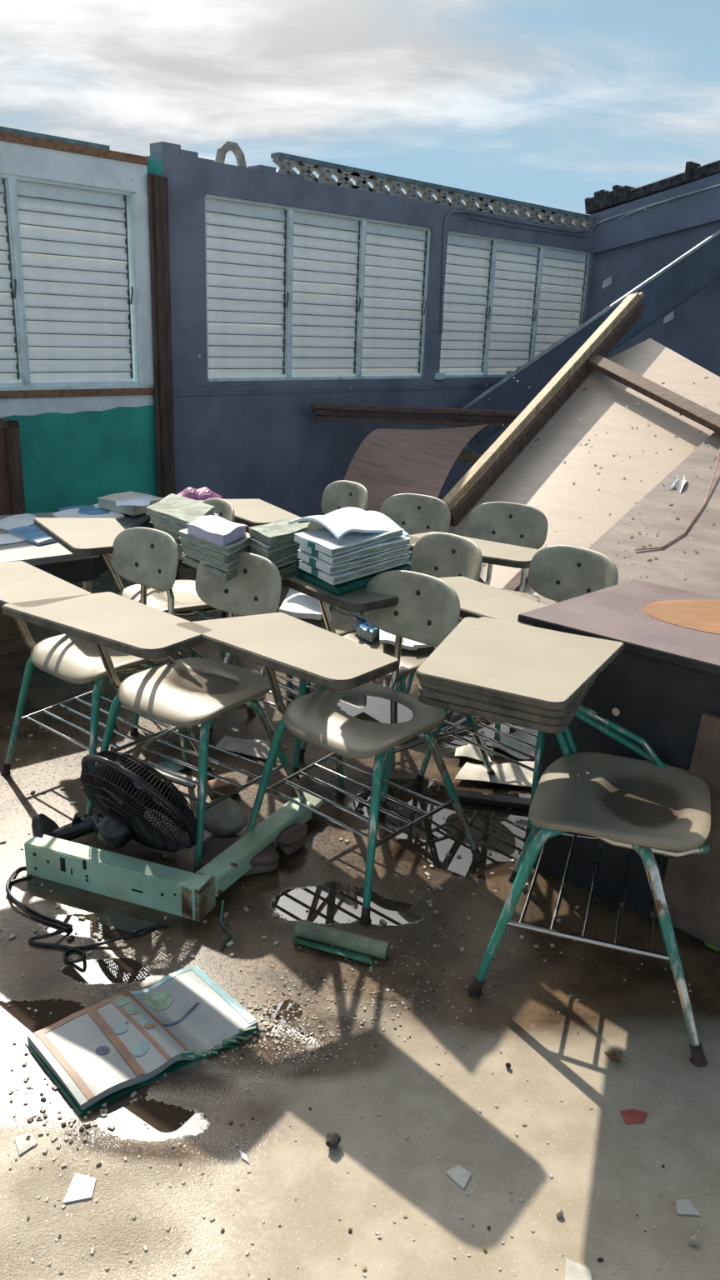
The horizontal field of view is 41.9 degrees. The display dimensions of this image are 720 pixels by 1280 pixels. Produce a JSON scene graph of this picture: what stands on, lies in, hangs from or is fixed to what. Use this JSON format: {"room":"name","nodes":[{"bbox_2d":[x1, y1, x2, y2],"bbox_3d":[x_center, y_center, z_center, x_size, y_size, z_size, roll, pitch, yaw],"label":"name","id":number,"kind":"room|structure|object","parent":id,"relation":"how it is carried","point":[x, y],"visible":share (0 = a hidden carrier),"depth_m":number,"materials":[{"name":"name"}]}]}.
{"room":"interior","nodes":[
{"label":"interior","id":0,"kind":"room"},
{"bbox_2d":[1,141,595,529],"bbox_3d":[-0.408,-2.146,7.079,0.172,2.501,7.958,19,25,41],"label":"wall","id":1,"kind":"structure","parent":0,"point":[264,441],"depth_m":6.62,"materials":[{"name":"paint"}]},
{"bbox_2d":[0,125,109,149],"bbox_3d":[-2.329,-2.671,4.769,0.135,0.025,2.314,19,25,41],"label":"trim","id":2,"kind":"structure","parent":1,"relation":"attached to","point":[2,128],"depth_m":5.27,"materials":[{"name":"paint"}]},
{"bbox_2d":[0,173,139,387],"bbox_3d":[-2.219,-1.951,5.096,0.097,1.130,2.352,19,25,41],"label":"window","id":3,"kind":"structure","parent":1,"relation":"in","point":[68,296],"depth_m":5.57,"materials":[{"name":"paint"}]},
{"bbox_2d":[0,130,148,164],"bbox_3d":[-2.228,-2.659,4.855,0.130,0.045,2.568,19,25,41],"label":"trim","id":4,"kind":"structure","parent":1,"relation":"attached to","point":[4,136],"depth_m":5.34,"materials":[{"name":"orange wood"}]},
{"bbox_2d":[0,395,153,417],"bbox_3d":[-2.256,-1.293,5.284,0.005,0.159,2.568,19,25,41],"label":"trim","id":5,"kind":"structure","parent":1,"relation":"attached to","point":[29,406],"depth_m":5.74,"materials":[{"name":"white paint"}]},
{"bbox_2d":[0,387,154,398],"bbox_3d":[-2.224,-1.372,5.273,0.022,0.044,2.628,19,25,41],"label":"trim","id":6,"kind":"structure","parent":1,"relation":"attached to","point":[140,391],"depth_m":5.73,"materials":[{"name":"orange wood"}]},
{"bbox_2d":[0,140,154,390],"bbox_3d":[-2.218,-1.995,5.040,0.030,1.329,2.568,19,25,41],"label":"window frame","id":7,"kind":"structure","parent":1,"relation":"attached to","point":[17,159],"depth_m":5.61,"materials":[{"name":"white paint"}]},
{"bbox_2d":[147,172,162,497],"bbox_3d":[-1.308,-1.750,6.064,0.024,2.282,0.045,19,25,41],"label":"batten","id":8,"kind":"object","parent":1,"relation":"attached to","point":[150,176],"visible":0.58,"depth_m":5.97,"materials":[{"name":"brown wood"}]},
{"bbox_2d":[160,175,175,494],"bbox_3d":[-1.246,-1.758,6.113,0.024,2.272,0.050,19,25,41],"label":"batten","id":9,"kind":"object","parent":1,"relation":"attached to","point":[164,179],"visible":0.58,"depth_m":6.03,"materials":[{"name":"brown wood"}]},
{"bbox_2d":[205,193,430,381],"bbox_3d":[-0.252,-2.558,7.037,0.096,1.175,2.270,19,25,41],"label":"window","id":10,"kind":"structure","parent":1,"relation":"in","point":[292,293],"depth_m":6.93,"materials":[{"name":"paint"}]},
{"bbox_2d":[215,140,594,231],"bbox_3d":[0.683,-3.625,7.682,0.091,0.162,4.619,19,25,41],"label":"parapet","id":11,"kind":"object","parent":1,"relation":"on","point":[286,162],"visible":0.92,"depth_m":7.37,"materials":[{"name":"concrete"}]},
{"bbox_2d":[439,230,589,377],"bbox_3d":[1.458,-3.048,8.704,0.096,1.175,2.228,19,25,41],"label":"window","id":12,"kind":"structure","parent":1,"relation":"in","point":[507,302],"depth_m":8.57,"materials":[{"name":"paint"}]},
{"bbox_2d":[440,210,592,333],"bbox_3d":[1.452,-3.313,8.511,0.021,1.067,2.208,19,25,41],"label":"conduit","id":13,"kind":"object","parent":1,"relation":"attached to","point":[451,211],"visible":1,"depth_m":7.90,"materials":[{"name":"blue metal"}]},
{"bbox_2d":[0,498,719,1279],"bbox_3d":[0.498,0.051,4.490,13.000,0.001,16.500,2,18,0],"label":"floor","id":14,"kind":"structure","parent":0,"point":[588,1170],"depth_m":1.95,"materials":[{"name":"concrete"}]},
{"bbox_2d":[0,417,25,514],"bbox_3d":[-2.315,-0.716,5.042,0.390,0.898,0.900,19,25,41],"label":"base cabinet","id":15,"kind":"object","parent":14,"relation":"on","point":[12,488],"visible":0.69,"depth_m":5.13,"materials":[{"name":"brown wood"}]},
{"bbox_2d":[14,1132,37,1155],"bbox_3d":[-0.614,0.926,1.731,0.034,0.002,0.045,-8,21,-29],"label":"paper scrap","id":16,"kind":"object","parent":14,"relation":"on","point":[23,1145],"visible":1,"depth_m":1.73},
{"bbox_2d":[7,875,70,931],"bbox_3d":[-0.838,0.680,2.417,0.084,0.019,0.297,-11,23,-35],"label":"cable","id":17,"kind":"object","parent":14,"relation":"on","point":[12,897],"visible":0.98,"depth_m":2.39,"materials":[{"name":"black rubber"}]},
{"bbox_2d":[0,511,153,684],"bbox_3d":[-1.448,-0.190,4.101,0.835,0.560,1.478,2,18,0],"label":"table","id":18,"kind":"object","parent":14,"relation":"on","point":[53,558],"visible":0.24,"depth_m":3.74,"materials":[{"name":"beige metal"}]},
{"bbox_2d":[0,513,38,532],"bbox_3d":[-1.518,-0.526,4.189,0.196,0.015,0.364,8,19,17],"label":"magazine","id":19,"kind":"object","parent":18,"relation":"on","point":[7,523],"visible":0.75,"depth_m":4.18,"materials":[{"name":"white paper"}]},
{"bbox_2d":[8,525,56,545],"bbox_3d":[-1.344,-0.452,3.976,0.200,0.021,0.332,-15,25,-42],"label":"magazine","id":20,"kind":"object","parent":18,"relation":"on","point":[32,534],"visible":0.61,"depth_m":3.91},
{"bbox_2d":[51,503,124,519],"bbox_3d":[-1.264,-0.579,4.374,0.286,0.017,0.492,-11,22,-34],"label":"magazine","id":21,"kind":"object","parent":18,"relation":"on","point":[72,512],"visible":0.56,"depth_m":4.36,"materials":[{"name":"white paper"}]},
{"bbox_2d":[58,505,124,514],"bbox_3d":[-1.256,-0.622,4.504,0.303,0.017,0.223,-12,23,-36],"label":"magazine","id":22,"kind":"object","parent":18,"relation":"on","point":[84,509],"visible":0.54,"depth_m":4.48,"materials":[{"name":"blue paper"}]},
{"bbox_2d":[96,491,163,515],"bbox_3d":[-1.102,-0.665,4.545,0.316,0.053,0.237,16,23,36],"label":"open textbook","id":23,"kind":"object","parent":22,"relation":"on","point":[107,502],"visible":0.59,"depth_m":4.49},
{"bbox_2d":[62,1172,95,1203],"bbox_3d":[-0.488,0.960,1.645,0.046,0.002,0.060,2,18,0],"label":"paper scrap","id":24,"kind":"object","parent":14,"relation":"on","point":[82,1187],"visible":1,"depth_m":1.64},
{"bbox_2d":[5,865,169,963],"bbox_3d":[-0.760,0.693,2.385,0.515,0.021,0.243,12,21,28],"label":"cable","id":25,"kind":"object","parent":14,"relation":"on","point":[78,949],"visible":0.98,"depth_m":2.29,"materials":[{"name":"black rubber"}]},
{"bbox_2d":[0,527,214,814],"bbox_3d":[-0.891,0.088,2.961,0.574,0.798,0.672,17,23,37],"label":"chair","id":26,"kind":"object","parent":14,"relation":"on","point":[145,557],"visible":0.65,"depth_m":2.99,"materials":[{"name":"beige plastic"}]},
{"bbox_2d":[20,690,174,753],"bbox_3d":[-0.848,0.266,3.080,0.556,0.027,0.543,2,18,0],"label":"basket","id":27,"kind":"object","parent":26,"relation":"on","point":[104,695],"depth_m":3.06,"materials":[{"name":"silver metal"}]},
{"bbox_2d":[31,750,196,852],"bbox_3d":[-0.663,0.459,2.601,0.485,0.376,0.263,7,19,15],"label":"pedestal fan","id":28,"kind":"object","parent":14,"relation":"on","point":[114,827],"visible":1,"depth_m":2.51,"materials":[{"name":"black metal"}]},
{"bbox_2d":[80,760,190,852],"bbox_3d":[-0.617,0.452,2.568,0.372,0.318,0.213,16,23,35],"label":"grille","id":29,"kind":"object","parent":28,"relation":"attached to","point":[114,827],"depth_m":2.50,"materials":[{"name":"black metal"}]},
{"bbox_2d":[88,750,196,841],"bbox_3d":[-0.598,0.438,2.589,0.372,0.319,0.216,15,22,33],"label":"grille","id":30,"kind":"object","parent":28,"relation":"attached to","point":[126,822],"depth_m":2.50,"materials":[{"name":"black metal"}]},
{"bbox_2d":[25,965,260,1115],"bbox_3d":[-0.453,0.834,1.990,0.418,0.048,0.272,-12,23,-37],"label":"open book","id":31,"kind":"object","parent":14,"relation":"on","point":[99,1053],"visible":1,"depth_m":1.97,"materials":[{"name":"white paper"}]},
{"bbox_2d":[33,497,255,735],"bbox_3d":[-0.812,-0.117,3.586,0.672,0.798,0.574,-9,21,-30],"label":"chair","id":32,"kind":"object","parent":14,"relation":"on","point":[81,537],"visible":0.46,"depth_m":3.50,"materials":[{"name":"beige plastic"}]},
{"bbox_2d":[138,647,206,671],"bbox_3d":[-0.756,0.066,3.691,0.523,0.027,0.554,2,18,0],"label":"basket","id":33,"kind":"object","parent":32,"relation":"on","point":[192,648],"depth_m":3.71,"materials":[{"name":"silver metal"}]},
{"bbox_2d":[2,550,316,873],"bbox_3d":[-0.535,0.195,2.683,0.574,0.798,0.672,15,22,33],"label":"chair","id":34,"kind":"object","parent":14,"relation":"on","point":[191,692],"visible":0.93,"depth_m":2.67,"materials":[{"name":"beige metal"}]},
{"bbox_2d":[112,726,284,809],"bbox_3d":[-0.357,0.398,2.741,0.835,0.027,0.667,2,18,0],"label":"basket","id":35,"kind":"object","parent":34,"relation":"on","point":[201,803],"depth_m":2.79,"materials":[{"name":"silver metal"}]},
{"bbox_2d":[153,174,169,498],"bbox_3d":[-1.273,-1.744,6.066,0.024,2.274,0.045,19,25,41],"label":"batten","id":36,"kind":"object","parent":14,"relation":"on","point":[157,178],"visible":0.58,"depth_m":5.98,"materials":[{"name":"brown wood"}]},
{"bbox_2d":[24,791,326,921],"bbox_3d":[-0.504,0.545,2.741,0.543,0.095,0.727,12,21,26],"label":"channel","id":37,"kind":"object","parent":14,"relation":"on","point":[183,893],"visible":0.99,"depth_m":2.48,"materials":[{"name":"green metal"}]},
{"bbox_2d":[169,565,226,656],"bbox_3d":[-0.718,-0.267,4.203,0.281,0.696,0.224,2,18,0],"label":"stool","id":38,"kind":"object","parent":14,"relation":"on","point":[223,613],"visible":0.02,"depth_m":4.15,"materials":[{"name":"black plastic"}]},
{"bbox_2d":[176,486,224,499],"bbox_3d":[-0.704,-0.626,4.083,0.220,0.075,0.160,2,18,0],"label":"plastic bag","id":39,"kind":"object","parent":38,"relation":"on","point":[203,493],"visible":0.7,"depth_m":4.04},
{"bbox_2d":[207,775,239,798],"bbox_3d":[-0.442,0.476,3.038,0.090,0.040,0.060,-8,21,-27],"label":"wood block","id":40,"kind":"object","parent":14,"relation":"on","point":[217,784],"visible":0.78,"depth_m":3.02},
{"bbox_2d":[204,797,247,836],"bbox_3d":[-0.406,0.516,2.792,0.143,0.126,0.116,1,18,-4],"label":"rubble stone","id":41,"kind":"object","parent":14,"relation":"on","point":[225,818],"visible":0.89,"depth_m":2.75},
{"bbox_2d":[197,837,279,877],"bbox_3d":[-0.339,0.606,2.628,0.226,0.063,0.144,-1,19,-9],"label":"rubble stone","id":42,"kind":"object","parent":14,"relation":"on","point":[266,861],"visible":0.53,"depth_m":2.60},
{"bbox_2d":[215,735,270,759],"bbox_3d":[-0.395,0.384,3.356,0.244,0.014,0.134,7,19,14],"label":"paper sheet","id":43,"kind":"object","parent":14,"relation":"on","point":[258,748],"visible":0.8,"depth_m":3.36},
{"bbox_2d":[178,521,369,779],"bbox_3d":[-0.278,0.003,3.289,0.574,0.798,0.672,18,24,39],"label":"chair","id":44,"kind":"object","parent":14,"relation":"on","point":[343,625],"visible":0.16,"depth_m":3.36,"materials":[{"name":"beige plastic"}]},
{"bbox_2d":[174,539,183,552],"bbox_3d":[-0.617,-0.370,3.299,0.227,0.027,0.528,2,18,0],"label":"open textbook","id":45,"kind":"object","parent":44,"relation":"on","point":[180,548],"visible":0.02,"depth_m":3.12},
{"bbox_2d":[154,524,180,541],"bbox_3d":[-0.602,-0.399,3.287,0.218,0.026,0.508,5,19,9],"label":"open textbook","id":46,"kind":"object","parent":45,"relation":"on","point":[175,536],"visible":0.06,"depth_m":3.17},
{"bbox_2d":[149,513,218,534],"bbox_3d":[-0.613,-0.425,3.278,0.218,0.027,0.508,5,19,8],"label":"open textbook","id":47,"kind":"object","parent":46,"relation":"on","point":[175,528],"visible":0.11,"depth_m":3.16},
{"bbox_2d":[145,493,214,528],"bbox_3d":[-0.624,-0.453,3.272,0.226,0.026,0.527,2,18,0],"label":"open textbook","id":48,"kind":"object","parent":47,"relation":"on","point":[181,511],"visible":0.9,"depth_m":3.23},
{"bbox_2d":[182,555,237,581],"bbox_3d":[-0.444,-0.249,2.957,0.169,0.025,0.380,-12,23,-36],"label":"open textbook","id":49,"kind":"object","parent":44,"relation":"on","point":[225,576],"visible":0.3,"depth_m":2.83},
{"bbox_2d":[181,546,239,571],"bbox_3d":[-0.442,-0.276,2.944,0.169,0.024,0.380,-13,24,-38],"label":"open textbook","id":50,"kind":"object","parent":49,"relation":"on","point":[232,564],"visible":0.29,"depth_m":2.83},
{"bbox_2d":[179,538,248,563],"bbox_3d":[-0.448,-0.301,2.936,0.169,0.026,0.380,-12,23,-37],"label":"open textbook","id":51,"kind":"object","parent":50,"relation":"on","point":[217,556],"visible":0.31,"depth_m":2.83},
{"bbox_2d":[178,528,252,554],"bbox_3d":[-0.445,-0.322,2.915,0.169,0.024,0.380,-14,24,-40],"label":"open textbook","id":52,"kind":"object","parent":51,"relation":"on","point":[238,544],"visible":0.36,"depth_m":2.83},
{"bbox_2d":[185,515,247,545],"bbox_3d":[-0.439,-0.343,2.876,0.144,0.038,0.302,-13,24,-38],"label":"open textbook","id":53,"kind":"object","parent":52,"relation":"on","point":[216,529],"visible":1,"depth_m":2.83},
{"bbox_2d":[256,671,318,707],"bbox_3d":[-0.232,0.181,3.407,0.555,0.027,0.548,2,18,0],"label":"basket","id":54,"kind":"object","parent":44,"relation":"on","point":[277,674],"depth_m":3.41,"materials":[{"name":"silver metal"}]},
{"bbox_2d":[277,561,298,577],"bbox_3d":[-0.257,-0.239,2.950,0.140,0.025,0.283,11,21,26],"label":"open textbook","id":55,"kind":"object","parent":44,"relation":"on","point":[289,568],"visible":0.2,"depth_m":2.89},
{"bbox_2d":[271,552,298,567],"bbox_3d":[-0.261,-0.267,2.939,0.139,0.024,0.283,12,21,27],"label":"open textbook","id":56,"kind":"object","parent":55,"relation":"on","point":[291,558],"visible":0.23,"depth_m":2.87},
{"bbox_2d":[247,544,299,560],"bbox_3d":[-0.267,-0.292,2.929,0.140,0.026,0.283,12,21,26],"label":"open textbook","id":57,"kind":"object","parent":56,"relation":"on","point":[285,552],"visible":0.29,"depth_m":2.85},
{"bbox_2d":[249,536,299,553],"bbox_3d":[-0.261,-0.317,2.921,0.140,0.024,0.283,12,21,28],"label":"open textbook","id":58,"kind":"object","parent":57,"relation":"on","point":[268,548],"visible":0.27,"depth_m":2.83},
{"bbox_2d":[248,517,308,544],"bbox_3d":[-0.252,-0.340,2.911,0.140,0.023,0.283,12,21,28],"label":"open textbook","id":59,"kind":"object","parent":58,"relation":"on","point":[278,531],"visible":0.91,"depth_m":2.87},
{"bbox_2d":[278,588,322,619],"bbox_3d":[-0.200,-0.141,3.472,0.163,0.047,0.391,3,18,3],"label":"open book","id":60,"kind":"object","parent":44,"relation":"on","point":[296,604],"visible":0.66,"depth_m":3.37,"materials":[{"name":"white paper"}]},
{"bbox_2d":[196,480,368,686],"bbox_3d":[-0.304,-0.270,4.104,0.672,0.798,0.574,-11,23,-34],"label":"chair","id":61,"kind":"object","parent":14,"relation":"on","point":[337,495],"visible":0.21,"depth_m":4.05,"materials":[{"name":"beige plastic"}]},
{"bbox_2d":[275,823,307,855],"bbox_3d":[-0.214,0.574,2.738,0.125,0.065,0.129,11,20,25],"label":"rubble stone","id":62,"kind":"object","parent":14,"relation":"on","point":[291,839],"visible":0.7,"depth_m":2.69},
{"bbox_2d":[177,570,483,924],"bbox_3d":[-0.052,0.261,2.541,0.574,0.798,0.672,17,24,38],"label":"chair","id":63,"kind":"object","parent":14,"relation":"on","point":[427,611],"visible":0.94,"depth_m":2.52,"materials":[{"name":"beige plastic"}]},
{"bbox_2d":[265,752,454,847],"bbox_3d":[-0.007,0.439,2.660,0.556,0.027,0.545,2,18,0],"label":"basket","id":64,"kind":"object","parent":63,"relation":"on","point":[372,842],"depth_m":2.63,"materials":[{"name":"silver metal"}]},
{"bbox_2d":[336,695,413,724],"bbox_3d":[0.042,0.196,2.628,0.218,0.007,0.207,2,18,0],"label":"puddle","id":65,"kind":"object","parent":63,"relation":"on","point":[372,708],"visible":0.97,"depth_m":2.62,"materials":[{"name":"grey liquid"}]},
{"bbox_2d":[292,936,373,964],"bbox_3d":[-0.067,0.752,2.285,0.219,0.013,0.027,8,19,17],"label":"metal strip","id":66,"kind":"object","parent":14,"relation":"on","point":[358,957],"visible":1,"depth_m":2.28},
{"bbox_2d":[294,919,390,959],"bbox_3d":[-0.044,0.735,2.310,0.238,0.042,0.042,9,19,18],"label":"tube","id":67,"kind":"object","parent":14,"relation":"on","point":[357,942],"visible":1,"depth_m":2.29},
{"bbox_2d":[0,716,715,1279],"bbox_3d":[-0.257,0.645,2.614,2.113,0.005,2.338,2,18,0],"label":"litter","id":68,"kind":"object","parent":14,"relation":"on","point":[259,1018],"visible":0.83,"depth_m":2.02,"materials":[{"name":"paint"}]},
{"bbox_2d":[300,493,450,693],"bbox_3d":[0.062,-0.147,3.779,0.574,0.798,0.672,14,22,31],"label":"chair","id":69,"kind":"object","parent":14,"relation":"on","point":[415,513],"visible":0.26,"depth_m":3.92,"materials":[{"name":"beige plastic"}]},
{"bbox_2d":[283,532,494,814],"bbox_3d":[0.057,0.080,3.098,0.672,0.798,0.574,-12,23,-36],"label":"chair","id":70,"kind":"object","parent":14,"relation":"on","point":[435,554],"visible":0.38,"depth_m":3.11,"materials":[{"name":"beige plastic"}]},
{"bbox_2d":[295,562,412,595],"bbox_3d":[-0.015,-0.217,2.909,0.223,0.028,0.467,15,22,33],"label":"open textbook","id":71,"kind":"object","parent":70,"relation":"on","point":[351,586],"visible":0.22,"depth_m":2.76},
{"bbox_2d":[295,550,412,584],"bbox_3d":[-0.015,-0.249,2.894,0.223,0.033,0.467,15,22,33],"label":"open textbook","id":72,"kind":"object","parent":71,"relation":"on","point":[297,558],"visible":0.05,"depth_m":2.83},
{"bbox_2d":[298,554,409,584],"bbox_3d":[-0.013,-0.233,2.763,0.191,0.024,0.453,15,22,34],"label":"open textbook","id":73,"kind":"object","parent":72,"relation":"on","point":[344,576],"visible":0.33,"depth_m":2.65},
{"bbox_2d":[297,545,410,574],"bbox_3d":[-0.014,-0.260,2.751,0.192,0.023,0.453,16,23,36],"label":"open textbook","id":74,"kind":"object","parent":73,"relation":"on","point":[326,567],"visible":0.38,"depth_m":2.64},
{"bbox_2d":[299,535,411,564],"bbox_3d":[-0.011,-0.286,2.754,0.192,0.022,0.453,16,23,35],"label":"open textbook","id":75,"kind":"object","parent":74,"relation":"on","point":[395,542],"visible":0.38,"depth_m":2.65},
{"bbox_2d":[294,521,404,556],"bbox_3d":[-0.029,-0.309,2.750,0.192,0.021,0.453,14,22,32],"label":"open textbook","id":76,"kind":"object","parent":75,"relation":"on","point":[322,540],"visible":0.69,"depth_m":2.66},
{"bbox_2d":[288,507,409,539],"bbox_3d":[-0.032,-0.353,2.825,0.261,0.086,0.450,15,22,34],"label":"open magazine","id":77,"kind":"object","parent":76,"relation":"on","point":[341,522],"visible":0.98,"depth_m":2.80,"materials":[{"name":"white paper"}]},
{"bbox_2d":[354,619,379,643],"bbox_3d":[0.025,-0.035,3.210,0.073,0.041,0.154,-11,22,-34],"label":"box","id":78,"kind":"object","parent":70,"relation":"on","point":[366,631],"visible":0.91,"depth_m":3.18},
{"bbox_2d":[379,629,417,649],"bbox_3d":[0.127,-0.027,3.189,0.126,0.036,0.302,2,18,0],"label":"newspaper","id":79,"kind":"object","parent":70,"relation":"on","point":[384,637],"visible":0.31,"depth_m":3.08,"materials":[{"name":"white paper"}]},
{"bbox_2d":[383,684,471,753],"bbox_3d":[0.110,0.261,3.209,0.540,0.027,0.557,2,18,0],"label":"basket","id":80,"kind":"object","parent":70,"relation":"on","point":[395,749],"depth_m":3.06,"materials":[{"name":"silver metal"}]},
{"bbox_2d":[445,1165,471,1189],"bbox_3d":[0.182,0.968,1.699,0.034,0.002,0.045,-14,24,-40],"label":"paper scrap","id":81,"kind":"object","parent":14,"relation":"on","point":[458,1174],"visible":1,"depth_m":1.70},
{"bbox_2d":[455,730,492,762],"bbox_3d":[0.400,0.386,3.400,0.130,0.041,0.226,2,18,0],"label":"paper sheet","id":82,"kind":"object","parent":14,"relation":"on","point":[468,750],"visible":0.74,"depth_m":3.34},
{"bbox_2d":[405,501,548,733],"bbox_3d":[0.454,-0.091,3.657,0.574,0.798,0.672,11,21,26],"label":"chair","id":83,"kind":"object","parent":14,"relation":"on","point":[507,534],"visible":0.34,"depth_m":3.78,"materials":[{"name":"beige plastic"}]},
{"bbox_2d":[449,789,530,810],"bbox_3d":[0.426,0.517,3.047,0.269,0.020,0.050,6,19,11],"label":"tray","id":84,"kind":"object","parent":14,"relation":"on","point":[472,797],"visible":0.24,"depth_m":3.03,"materials":[{"name":"black plastic"}]},
{"bbox_2d":[454,760,534,787],"bbox_3d":[0.471,0.457,3.220,0.304,0.026,0.172,2,18,0],"label":"paper sheet","id":85,"kind":"object","parent":14,"relation":"on","point":[509,773],"visible":0.8,"depth_m":3.21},
{"bbox_2d":[492,728,538,759],"bbox_3d":[0.572,0.377,3.460,0.152,0.031,0.226,7,19,13],"label":"paper sheet","id":86,"kind":"object","parent":14,"relation":"on","point":[507,741],"visible":0.69,"depth_m":3.44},
{"bbox_2d":[413,545,618,841],"bbox_3d":[0.472,0.141,2.962,0.672,0.798,0.574,-14,25,-41],"label":"chair","id":87,"kind":"object","parent":14,"relation":"on","point":[558,573],"visible":0.27,"depth_m":3.01,"materials":[{"name":"beige plastic"}]},
{"bbox_2d":[440,715,541,774],"bbox_3d":[0.521,0.321,3.076,0.550,0.027,0.554,2,18,0],"label":"basket","id":88,"kind":"object","parent":87,"relation":"on","point":[537,770],"depth_m":3.05,"materials":[{"name":"silver metal"}]},
{"bbox_2d":[417,676,715,1066],"bbox_3d":[0.514,0.428,2.239,0.697,0.714,0.613,8,19,18],"label":"chair","id":89,"kind":"object","parent":14,"relation":"on","point":[652,807],"visible":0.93,"depth_m":2.12,"materials":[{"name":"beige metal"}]},
{"bbox_2d":[417,684,586,725],"bbox_3d":[0.347,0.061,2.162,0.368,0.018,0.553,10,20,22],"label":"tablet","id":90,"kind":"object","parent":89,"relation":"on","point":[425,692],"visible":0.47,"depth_m":1.92,"materials":[{"name":"beige laminate"}]},
{"bbox_2d":[419,617,596,717],"bbox_3d":[0.355,0.048,2.142,0.367,0.018,0.525,11,20,25],"label":"tablet","id":91,"kind":"object","parent":90,"relation":"on","point":[551,713],"visible":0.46,"depth_m":1.91,"materials":[{"name":"beige laminate"}]},
{"bbox_2d":[415,617,624,710],"bbox_3d":[0.346,0.044,2.094,0.397,0.018,0.465,10,20,23],"label":"tablet","id":92,"kind":"object","parent":91,"relation":"on","point":[538,667],"visible":1,"depth_m":2.05,"materials":[{"name":"beige laminate"}]},
{"bbox_2d":[507,831,669,960],"bbox_3d":[0.575,0.594,2.263,0.501,0.027,0.567,2,18,0],"label":"basket","id":93,"kind":"object","parent":89,"relation":"on","point":[551,931],"depth_m":2.15,"materials":[{"name":"silver metal"}]},
{"bbox_2d":[564,1258,592,1279],"bbox_3d":[0.354,1.034,1.520,0.046,0.002,0.060,7,19,14],"label":"paper scrap","id":94,"kind":"object","parent":14,"relation":"on","point":[573,1271],"visible":1,"depth_m":1.53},
{"bbox_2d":[447,370,714,595],"bbox_3d":[1.218,-1.010,5.664,1.687,1.269,1.398,-9,21,-30],"label":"plywood sheet","id":95,"kind":"object","parent":14,"relation":"on","point":[538,477],"visible":0.58,"depth_m":5.62,"materials":[{"name":"wood"}]},
{"bbox_2d":[441,291,644,526],"bbox_3d":[1.235,-1.559,6.097,0.094,1.416,2.209,18,24,38],"label":"wooden beam","id":96,"kind":"structure","parent":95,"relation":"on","point":[480,477],"depth_m":5.96,"materials":[{"name":"brown wood"}]},
{"bbox_2d":[343,424,488,512],"bbox_3d":[0.389,-1.114,6.232,0.565,0.558,2.282,7,19,15],"label":"plywood sheet","id":97,"kind":"object","parent":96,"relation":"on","point":[387,462],"visible":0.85,"depth_m":5.73,"materials":[{"name":"wood"}]},
{"bbox_2d":[310,402,522,427],"bbox_3d":[0.513,-1.734,7.273,1.830,0.170,0.079,-3,19,-16],"label":"wooden plank","id":98,"kind":"object","parent":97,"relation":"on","point":[349,411],"visible":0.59,"depth_m":7.21,"materials":[{"name":"brown wood"}]},
{"bbox_2d":[608,338,719,414],"bbox_3d":[2.011,-1.531,5.913,0.544,0.684,1.437,-7,20,-25],"label":"plywood sheet","id":99,"kind":"object","parent":95,"relation":"on","point":[649,359],"visible":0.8,"depth_m":6.10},
{"bbox_2d":[604,1050,629,1069],"bbox_3d":[0.547,0.885,1.989,0.038,0.002,0.050,-4,19,-18],"label":"scrap","id":100,"kind":"object","parent":14,"relation":"on","point":[617,1057],"visible":1,"depth_m":1.99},
{"bbox_2d":[517,579,719,949],"bbox_3d":[1.148,0.374,2.427,1.389,0.741,0.665,17,24,38],"label":"desk","id":101,"kind":"object","parent":14,"relation":"on","point":[663,687],"visible":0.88,"depth_m":2.38,"materials":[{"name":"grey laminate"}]},
{"bbox_2d":[536,431,719,604],"bbox_3d":[1.850,-0.383,4.676,1.739,1.206,1.412,-11,23,-35],"label":"plywood sheet","id":102,"kind":"object","parent":14,"relation":"on","point":[699,558],"visible":0.33,"depth_m":5.00,"materials":[{"name":"wood"}]},
{"bbox_2d":[586,352,719,434],"bbox_3d":[1.845,-1.509,5.777,0.099,0.461,1.455,-8,21,-27],"label":"rafter","id":103,"kind":"object","parent":102,"relation":"on","point":[668,398],"visible":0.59,"depth_m":5.77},
{"bbox_2d":[620,1109,647,1124],"bbox_3d":[0.541,0.933,1.843,0.054,0.002,0.032,0,19,-7],"label":"scrap","id":104,"kind":"object","parent":14,"relation":"on","point":[630,1116],"visible":1,"depth_m":1.84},
{"bbox_2d":[675,1199,699,1215],"bbox_3d":[0.574,0.998,1.654,0.040,0.002,0.031,2,18,0],"label":"paper scrap","id":105,"kind":"object","parent":14,"relation":"on","point":[684,1207],"visible":1,"depth_m":1.65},
{"bbox_2d":[588,172,719,376],"bbox_3d":[4.982,-2.826,6.994,7.500,4.244,0.160,19,25,41],"label":"wall","id":106,"kind":"structure","parent":0,"point":[693,333],"depth_m":8.87,"materials":[{"name":"paint"}]},
{"bbox_2d":[460,230,719,443],"bbox_3d":[2.171,-2.712,8.276,2.594,1.953,0.070,-2,19,-12],"label":"fallen roof panel","id":107,"kind":"object","parent":106,"relation":"attached to","point":[698,268],"visible":0.82,"depth_m":8.25,"materials":[{"name":"metal"}]},
{"bbox_2d":[584,185,635,214],"bbox_3d":[2.466,-4.274,9.150,0.471,0.243,0.300,19,25,41],"label":"roof remnant","id":108,"kind":"structure","parent":106,"relation":"on","point":[602,199],"depth_m":9.04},
{"bbox_2d":[590,173,719,254],"bbox_3d":[4.947,-3.846,6.574,7.500,2.008,0.055,19,25,41],"label":"trim","id":109,"kind":"structure","parent":106,"relation":"attached to","point":[697,209],"depth_m":8.73,"materials":[{"name":"paint"}]},
{"bbox_2d":[627,171,685,201],"bbox_3d":[2.824,-4.224,8.796,0.620,0.217,0.260,19,25,41],"label":"roof remnant","id":110,"kind":"structure","parent":106,"relation":"on","point":[677,180],"depth_m":8.70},
{"bbox_2d":[683,160,719,183],"bbox_3d":[3.165,-4.201,8.418,0.425,0.191,0.270,19,25,41],"label":"roof remnant","id":111,"kind":"structure","parent":106,"relation":"attached to","point":[693,171],"depth_m":8.42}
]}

